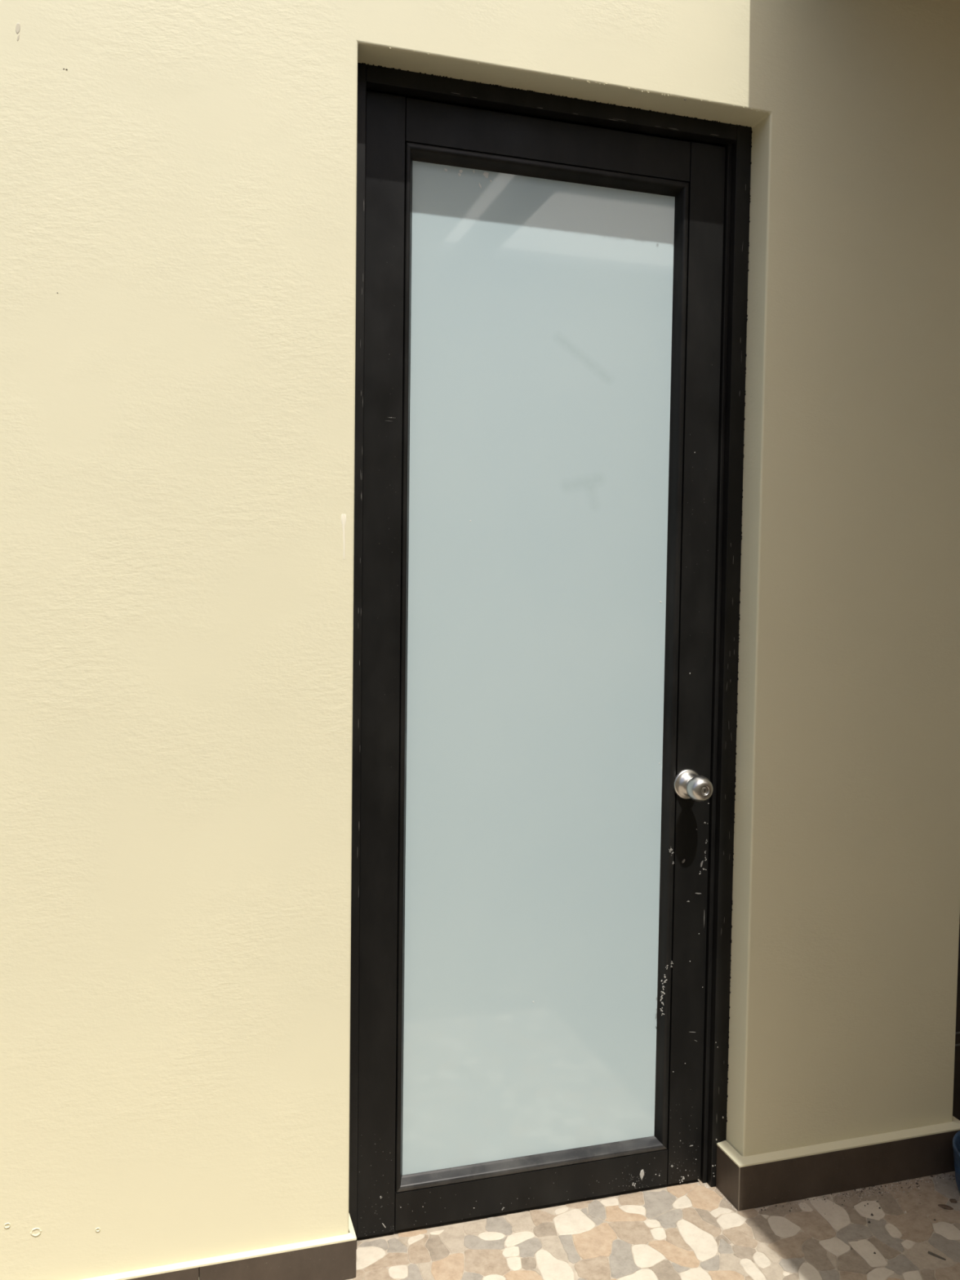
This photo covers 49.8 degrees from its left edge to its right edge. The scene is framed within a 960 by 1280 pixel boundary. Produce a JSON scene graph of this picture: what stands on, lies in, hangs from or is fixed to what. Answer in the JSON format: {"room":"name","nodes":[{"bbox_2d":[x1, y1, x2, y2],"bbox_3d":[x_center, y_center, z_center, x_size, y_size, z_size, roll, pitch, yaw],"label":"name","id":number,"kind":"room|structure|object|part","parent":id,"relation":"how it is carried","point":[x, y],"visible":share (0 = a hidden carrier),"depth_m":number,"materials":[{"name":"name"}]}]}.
{"room":"outdoor patio","nodes":[
{"label":"outdoor patio","id":0,"kind":"room"},
{"bbox_2d":[0,0,959,1279],"bbox_3d":[-0.171,-0.914,2.053,8.200,4.350,0.344,0,3,-17],"label":"wall","id":1,"kind":"structure","parent":0,"point":[178,178],"depth_m":1.89,"materials":[{"name":"yellow paint"}]},
{"bbox_2d":[126,1240,356,1279],"bbox_3d":[-2.160,1.179,1.424,4.002,0.074,0.082,0,3,-17],"label":"baseboard","id":2,"kind":"structure","parent":1,"relation":"attached to","point":[336,1261],"depth_m":1.93,"materials":[{"name":"brown tile"}]},
{"bbox_2d":[356,90,725,1239],"bbox_3d":[0.143,0.082,2.124,0.774,2.262,0.119,0,3,-17],"label":"door","id":3,"kind":"structure","parent":1,"relation":"in","point":[543,297],"depth_m":2.15,"materials":[{"name":"black metal"}]},
{"bbox_3d":[0.115,1.162,2.212,0.613,0.078,0.040,0,3,-17],"label":"rail","id":4,"kind":"part","parent":3,"relation":"part of","materials":[{"name":"black wood"}]},
{"bbox_3d":[0.128,0.078,2.165,0.603,2.070,0.006,0,3,-17],"label":"pane","id":5,"kind":"part","parent":3,"relation":"part of","materials":[{"name":"white glass"}]},
{"bbox_3d":[0.144,-1.008,2.109,0.613,0.082,0.040,0,3,-17],"label":"rail","id":6,"kind":"part","parent":3,"relation":"part of","materials":[{"name":"black wood"}]},
{"bbox_3d":[0.453,0.313,2.241,0.066,0.066,0.021,0,3,-17],"label":"rose plate","id":7,"kind":"part","parent":3,"relation":"part of","materials":[{"name":"silver metal"}]},
{"bbox_3d":[0.464,0.315,2.203,0.055,0.055,0.059,0,3,-17],"label":"knob","id":8,"kind":"part","parent":3,"relation":"part of","materials":[{"name":"silver metal"}]},
{"bbox_2d":[348,62,752,1236],"bbox_3d":[0.140,0.060,2.163,0.856,2.302,0.092,0,3,-17],"label":"door frame","id":9,"kind":"structure","parent":1,"relation":"attached to","point":[736,139],"depth_m":2.20,"materials":[{"name":"black wood"}]},
{"bbox_2d":[715,1129,959,1210],"bbox_3d":[0.820,1.165,2.341,0.598,0.096,0.109,0,3,-17],"label":"baseboard","id":10,"kind":"structure","parent":1,"relation":"attached to","point":[763,1184],"depth_m":2.27,"materials":[{"name":"brown tile"}]},
{"bbox_2d":[952,921,959,1119],"bbox_3d":[1.520,0.060,2.591,0.934,2.300,0.064,0,3,-17],"label":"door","id":11,"kind":"structure","parent":1,"relation":"in","point":[956,1105],"depth_m":2.50,"materials":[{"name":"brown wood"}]},
{"bbox_2d":[344,1170,959,1279],"bbox_3d":[1.021,1.459,-2.159,12.000,0.060,9.320,0,3,-17],"label":"floor","id":12,"kind":"structure","parent":0,"point":[686,1231],"depth_m":2.10,"materials":[{"name":"beige tile"}]},
{"bbox_2d":[528,1173,955,1258],"bbox_3d":[0.591,1.215,2.182,1.010,0.005,0.267,1,3,-5],"label":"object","id":13,"kind":"structure","parent":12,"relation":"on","point":[705,1184],"depth_m":2.28,"materials":[{"name":"grey"}]},
{"bbox_2d":[928,1250,946,1260],"bbox_3d":[0.910,1.226,2.061,0.034,0.003,0.006,3,4,43],"label":"wood splinter","id":14,"kind":"object","parent":12,"relation":"on","point":[929,1252],"visible":1,"depth_m":2.06,"materials":[{"name":"brown wood"}]},
{"bbox_2d":[937,1204,953,1209],"bbox_3d":[1.002,1.220,2.228,0.030,0.002,0.016,2,3,26],"label":"dry leaf","id":15,"kind":"object","parent":12,"relation":"on","point":[945,1206],"visible":1,"depth_m":2.23,"materials":[{"name":"brown plant"}]},
{"bbox_2d":[949,1198,957,1203],"bbox_3d":[1.029,1.219,2.250,0.015,0.002,0.015,1,3,15],"label":"dry leaf","id":16,"kind":"object","parent":12,"relation":"on","point":[951,1200],"visible":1,"depth_m":2.25,"materials":[{"name":"brown plant"}]},
{"bbox_2d":[952,1130,959,1191],"bbox_3d":[1.163,1.171,2.261,0.241,0.102,0.241,0,3,-17],"label":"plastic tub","id":17,"kind":"object","parent":12,"relation":"on","point":[956,1140],"visible":1,"depth_m":2.28,"materials":[{"name":"blue plastic"}]}
]}

